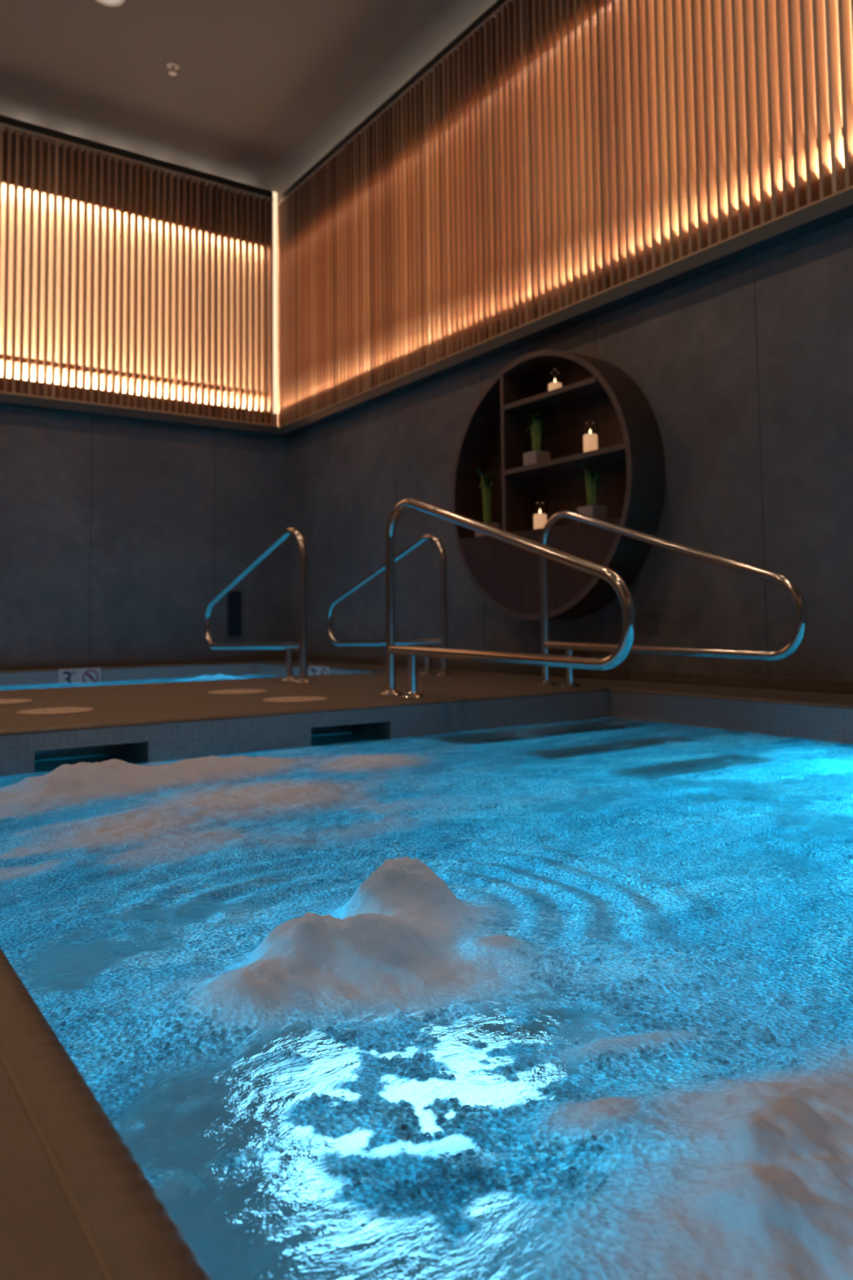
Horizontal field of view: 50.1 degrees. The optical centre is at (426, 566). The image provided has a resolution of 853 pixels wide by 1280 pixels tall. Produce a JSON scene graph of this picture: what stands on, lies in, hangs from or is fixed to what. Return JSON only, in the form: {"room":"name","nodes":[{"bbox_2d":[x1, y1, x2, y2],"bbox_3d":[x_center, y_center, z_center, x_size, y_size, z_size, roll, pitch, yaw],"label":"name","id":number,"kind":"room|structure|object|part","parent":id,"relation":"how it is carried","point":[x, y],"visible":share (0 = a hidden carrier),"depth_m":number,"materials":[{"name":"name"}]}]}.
{"room":"indoor spa pool","nodes":[
{"label":"indoor spa pool","id":0,"kind":"room"},
{"bbox_2d":[0,203,287,669],"bbox_3d":[-3.976,-1.381,6.692,7.170,4.400,0.450,2,-4,-35],"label":"wall","id":1,"kind":"structure","parent":0,"point":[117,536],"depth_m":7.43,"materials":[{"name":"stone"}]},
{"bbox_2d":[0,115,272,197],"bbox_3d":[-4.043,-3.436,6.412,6.440,0.067,0.012,2,-4,-35],"label":"trim","id":2,"kind":"structure","parent":1,"relation":"attached to","point":[3,119],"depth_m":7.51,"materials":[{"name":"black"}]},
{"bbox_2d":[0,122,274,426],"bbox_3d":[-4.076,-2.358,6.416,6.443,2.082,0.202,2,-4,-35],"label":"slatted screen","id":3,"kind":"object","parent":1,"relation":"attached to","point":[126,282],"visible":0.99,"depth_m":7.49,"materials":[{"name":"brown wood"}]},
{"bbox_3d":[-4.049,-1.613,6.343,6.443,0.046,0.008,2,-4,-35],"label":"cross rail","id":4,"kind":"part","parent":3,"relation":"part of","materials":[{"name":"brown wood"}]},
{"bbox_2d":[0,392,280,436],"bbox_3d":[-4.006,-1.287,6.321,6.505,0.066,0.115,2,-4,-35],"label":"trim","id":5,"kind":"structure","parent":1,"relation":"attached to","point":[6,399],"depth_m":7.39,"materials":[{"name":"brown wood"}]},
{"bbox_2d":[272,191,277,426],"bbox_3d":[-1.381,-2.329,8.234,0.056,2.160,0.030,2,-4,-35],"label":"light","id":6,"kind":"object","parent":5,"relation":"on","point":[274,193],"visible":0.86,"depth_m":8.23,"materials":[{"name":"white plastic"}]},
{"bbox_2d":[0,653,285,669],"bbox_3d":[-3.970,0.719,6.270,6.608,0.054,0.012,2,-4,-35],"label":"baseboard","id":7,"kind":"structure","parent":1,"relation":"attached to","point":[152,660],"depth_m":7.38,"materials":[{"name":"brown tile"}]},
{"bbox_2d":[226,591,241,636],"bbox_3d":[-1.660,0.408,7.878,0.126,0.390,0.026,2,-4,-35],"label":"wall speaker","id":8,"kind":"object","parent":1,"relation":"attached to","point":[233,598],"visible":0.95,"depth_m":7.87,"materials":[{"name":"black plastic"}]},
{"bbox_2d":[0,0,497,203],"bbox_3d":[-1.152,-3.814,2.688,7.160,0.100,10.490,2,-4,-35],"label":"ceiling","id":9,"kind":"structure","parent":0,"point":[260,91],"depth_m":6.47,"materials":[{"name":"paint"}]},
{"bbox_2d":[96,0,124,6],"bbox_3d":[-1.988,-3.565,5.691,0.200,0.010,0.200,2,-4,-35],"label":"recessed light","id":10,"kind":"object","parent":9,"relation":"in","point":[107,2],"visible":1,"depth_m":5.75,"materials":[{"name":"grey plastic"}]},
{"bbox_2d":[100,0,120,4],"bbox_3d":[-1.988,-3.567,5.691,0.162,0.004,0.162,-3,-4,33],"label":"diffuser","id":11,"kind":"object","parent":10,"relation":"attached to","point":[103,2],"depth_m":5.75,"materials":[{"name":"white plastic"}]},
{"bbox_2d":[166,62,178,75],"bbox_3d":[-1.788,-3.499,6.421,0.084,0.057,0.084,2,-4,-35],"label":"sprinkler","id":12,"kind":"object","parent":9,"relation":"attached to","point":[173,66],"visible":1,"depth_m":6.41,"materials":[{"name":"grey plastic"}]},
{"bbox_2d":[0,659,852,1279],"bbox_3d":[-1.145,0.489,2.188,6.820,0.050,10.150,2,-4,-35],"label":"floor","id":13,"kind":"structure","parent":0,"point":[42,1237],"depth_m":3.54,"materials":[{"name":"tile"}]},
{"bbox_2d":[0,698,31,704],"bbox_3d":[-1.803,0.568,3.828,0.268,0.006,0.268,2,-4,-35],"label":"lid","id":14,"kind":"object","parent":13,"relation":"on","point":[2,701],"visible":1,"depth_m":3.84,"materials":[{"name":"beige plastic"}]},
{"bbox_2d":[16,706,93,715],"bbox_3d":[-1.380,0.536,3.392,0.268,0.006,0.268,2,-4,-35],"label":"lid","id":15,"kind":"object","parent":13,"relation":"on","point":[60,710],"visible":1,"depth_m":3.36,"materials":[{"name":"beige plastic"}]},
{"bbox_2d":[0,663,373,686],"bbox_3d":[-2.389,1.228,5.709,3.800,1.035,2.170,2,-4,-35],"label":"basin","id":16,"kind":"object","parent":13,"relation":"in","point":[135,673],"visible":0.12,"depth_m":7.19,"materials":[{"name":"grey tile"}]},
{"bbox_2d":[57,667,100,683],"bbox_3d":[-2.623,0.845,6.889,0.305,0.148,0.007,2,-4,-35],"label":"depth marker","id":17,"kind":"object","parent":16,"relation":"attached to","point":[91,674],"visible":0.77,"depth_m":6.89,"materials":[{"name":"white tile"}]},
{"bbox_2d":[0,673,277,690],"bbox_3d":[-2.394,0.769,5.737,3.802,0.087,2.172,2,-4,-35],"label":"pool water","id":18,"kind":"object","parent":16,"relation":"in","point":[217,677],"visible":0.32,"depth_m":6.38,"materials":[{"name":"blue liquid"}]},
{"bbox_2d":[0,661,403,690],"bbox_3d":[-2.395,0.704,5.741,3.898,0.016,2.268,2,-4,-35],"label":"pool coping","id":19,"kind":"object","parent":16,"relation":"on","point":[251,662],"visible":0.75,"depth_m":6.81,"materials":[{"name":"brown tile"}]},
{"bbox_2d":[309,666,329,675],"bbox_3d":[-0.795,0.816,6.756,0.007,0.148,0.305,2,-4,-35],"label":"depth marker","id":20,"kind":"object","parent":16,"relation":"attached to","point":[313,670],"visible":0.44,"depth_m":6.76,"materials":[{"name":"white tile"}]},
{"bbox_2d":[208,688,266,694],"bbox_3d":[-0.883,0.583,4.255,0.268,0.006,0.268,2,-4,-35],"label":"lid","id":21,"kind":"object","parent":13,"relation":"on","point":[236,691],"visible":1,"depth_m":4.21,"materials":[{"name":"beige plastic"}]},
{"bbox_2d":[204,527,313,683],"bbox_3d":[-1.054,0.238,5.481,0.104,0.849,1.472,2,-4,-35],"label":"handrail","id":22,"kind":"object","parent":13,"relation":"on","point":[289,646],"visible":1,"depth_m":5.04,"materials":[{"name":"silver metal"}]},
{"bbox_3d":[-0.759,0.538,5.038,0.039,0.188,0.039,2,-4,-35],"label":"support post","id":23,"kind":"part","parent":22,"relation":"part of","materials":[{"name":"silver metal"}]},
{"bbox_2d":[262,696,327,702],"bbox_3d":[-0.546,0.551,3.785,0.268,0.006,0.268,2,-4,-35],"label":"lid","id":24,"kind":"object","parent":13,"relation":"on","point":[287,699],"visible":1,"depth_m":3.75,"materials":[{"name":"beige plastic"}]},
{"bbox_2d":[326,533,453,676],"bbox_3d":[-0.287,0.257,5.936,0.104,0.849,1.472,2,-4,-35],"label":"handrail","id":25,"kind":"object","parent":13,"relation":"on","point":[442,642],"visible":1,"depth_m":5.55,"materials":[{"name":"silver metal"}]},
{"bbox_3d":[0.008,0.557,5.494,0.039,0.188,0.039,2,-4,-35],"label":"support post","id":26,"kind":"part","parent":25,"relation":"part of","materials":[{"name":"silver metal"}]},
{"bbox_2d":[0,691,852,776],"bbox_3d":[0.880,0.938,1.608,2.960,1.035,4.950,2,-4,-35],"label":"basin","id":27,"kind":"object","parent":13,"relation":"in","point":[193,740],"visible":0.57,"depth_m":3.48,"materials":[{"name":"grey tile"}]},
{"bbox_2d":[0,716,852,1279],"bbox_3d":[0.875,0.500,1.635,2.962,0.103,4.951,2,-4,-35],"label":"pool water","id":28,"kind":"object","parent":27,"relation":"in","point":[106,860],"visible":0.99,"depth_m":1.11,"materials":[{"name":"blue liquid"}]},
{"bbox_2d":[24,863,852,1241],"bbox_3d":[0.052,0.504,1.079,0.971,0.042,0.939,2,-4,-35],"label":"bubbles","id":29,"kind":"object","parent":28,"relation":"on","point":[457,1155],"visible":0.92,"depth_m":0.93,"materials":[{"name":"liquid"}]},
{"bbox_2d":[0,686,852,1279],"bbox_3d":[0.959,0.406,1.517,3.058,0.016,4.748,2,-4,-35],"label":"pool coping","id":30,"kind":"object","parent":27,"relation":"on","point":[130,1232],"visible":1,"depth_m":0.57,"materials":[{"name":"brown tile"}]},
{"bbox_2d":[379,497,635,697],"bbox_3d":[0.228,0.100,3.457,0.104,0.849,1.472,2,-4,-35],"label":"handrail","id":31,"kind":"object","parent":13,"relation":"on","point":[628,617],"visible":1,"depth_m":3.41,"materials":[{"name":"silver metal"}]},
{"bbox_3d":[-0.060,0.458,3.859,0.039,0.188,0.039,2,-4,-35],"label":"support post","id":32,"kind":"part","parent":31,"relation":"part of","materials":[{"name":"silver metal"}]},
{"bbox_2d":[535,510,807,687],"bbox_3d":[0.974,0.121,3.952,0.104,0.849,1.472,2,-4,-35],"label":"handrail","id":33,"kind":"object","parent":13,"relation":"on","point":[801,611],"visible":0.98,"depth_m":3.86,"materials":[{"name":"silver metal"}]},
{"bbox_3d":[0.686,0.479,4.354,0.039,0.188,0.039,2,-4,-35],"label":"support post","id":34,"kind":"part","parent":33,"relation":"part of","materials":[{"name":"silver metal"}]},
{"bbox_2d":[287,217,852,693],"bbox_3d":[1.695,-1.588,4.391,0.450,4.400,10.110,2,-4,-35],"label":"wall","id":35,"kind":"structure","parent":0,"point":[744,368],"depth_m":4.51,"materials":[{"name":"stone"}]},
{"bbox_2d":[281,0,506,199],"bbox_3d":[1.488,-3.634,4.237,0.012,0.067,9.860,2,-4,-35],"label":"trim","id":36,"kind":"structure","parent":35,"relation":"attached to","point":[498,3],"depth_m":6.64,"materials":[{"name":"black"}]},
{"bbox_2d":[451,349,665,620],"bbox_3d":[0.687,-0.451,5.186,0.250,1.506,1.506,2,-4,-35],"label":"shelf","id":37,"kind":"object","parent":35,"relation":"attached to","point":[631,449],"visible":0.92,"depth_m":5.13,"materials":[{"name":"brown wood"}]},
{"bbox_2d":[475,522,500,537],"bbox_3d":[0.373,-0.220,5.562,0.112,0.084,0.112,2,-4,-35],"label":"pot","id":38,"kind":"object","parent":37,"relation":"on","point":[497,525],"depth_m":5.53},
{"bbox_2d":[475,467,501,537],"bbox_3d":[0.378,-0.388,5.572,0.180,0.421,0.146,0,-4,-12],"label":"bamboo","id":39,"kind":"object","parent":37,"relation":"on","point":[486,486],"visible":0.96,"depth_m":5.55,"materials":[{"name":"green plant"}]},
{"bbox_2d":[518,411,551,466],"bbox_3d":[0.631,-0.731,5.220,0.176,0.322,0.176,2,-4,-35],"label":"bamboo","id":40,"kind":"object","parent":37,"relation":"on","point":[536,455],"visible":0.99,"depth_m":5.19,"materials":[{"name":"green plant"}]},
{"bbox_2d":[523,450,550,466],"bbox_3d":[0.630,-0.611,5.207,0.112,0.081,0.112,2,-4,-35],"label":"pot","id":41,"kind":"object","parent":37,"relation":"on","point":[531,457],"depth_m":5.16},
{"bbox_2d":[532,500,547,528],"bbox_3d":[0.644,-0.289,5.171,0.086,0.168,0.086,2,-4,-35],"label":"candle","id":42,"kind":"object","parent":37,"relation":"on","point":[540,520],"visible":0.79,"depth_m":5.14,"materials":[{"name":"beige wax"}]},
{"bbox_2d":[546,368,563,391],"bbox_3d":[0.719,-1.030,5.096,0.086,0.138,0.086,2,-4,-35],"label":"candle","id":43,"kind":"object","parent":37,"relation":"on","point":[553,385],"visible":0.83,"depth_m":5.08,"materials":[{"name":"beige wax"}]},
{"bbox_3d":[0.784,-0.448,5.253,0.013,1.444,1.444,2,-4,-35],"label":"panel","id":44,"kind":"part","parent":37,"relation":"part of","materials":[{"name":"brown wood"}]},
{"bbox_2d":[573,461,607,523],"bbox_3d":[0.871,-0.391,4.831,0.159,0.325,0.149,0,-4,-17],"label":"bamboo","id":45,"kind":"object","parent":37,"relation":"on","point":[592,509],"visible":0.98,"depth_m":4.81,"materials":[{"name":"green plant"}]},
{"bbox_2d":[582,419,599,452],"bbox_3d":[0.873,-0.687,4.856,0.086,0.184,0.086,2,-4,-35],"label":"candle","id":46,"kind":"object","parent":37,"relation":"on","point":[590,442],"visible":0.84,"depth_m":4.83,"materials":[{"name":"beige wax"}]},
{"bbox_2d":[577,505,607,523],"bbox_3d":[0.878,-0.272,4.831,0.112,0.087,0.112,2,-4,-35],"label":"pot","id":47,"kind":"object","parent":37,"relation":"on","point":[599,512],"depth_m":4.79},
{"bbox_2d":[276,187,852,438],"bbox_3d":[1.509,-1.483,4.158,0.115,0.066,9.950,2,-4,-35],"label":"trim","id":48,"kind":"structure","parent":35,"relation":"attached to","point":[837,208],"depth_m":4.82,"materials":[{"name":"brown wood"}]},
{"bbox_2d":[276,0,852,426],"bbox_3d":[1.546,-2.556,4.252,0.202,2.082,9.940,2,-4,-35],"label":"slatted screen","id":49,"kind":"object","parent":35,"relation":"attached to","point":[562,154],"visible":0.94,"depth_m":5.29,"materials":[{"name":"brown wood"}]},
{"bbox_3d":[1.621,-2.560,4.303,0.020,2.070,9.940,2,-4,-35],"label":"backing panel","id":50,"kind":"part","parent":49,"relation":"part of","materials":[{"name":"brown wood"}]},
{"bbox_2d":[293,653,852,693],"bbox_3d":[1.575,0.519,4.064,0.012,0.054,9.950,2,-4,-35],"label":"baseboard","id":51,"kind":"structure","parent":35,"relation":"attached to","point":[732,680],"depth_m":4.70,"materials":[{"name":"brown tile"}]}
]}

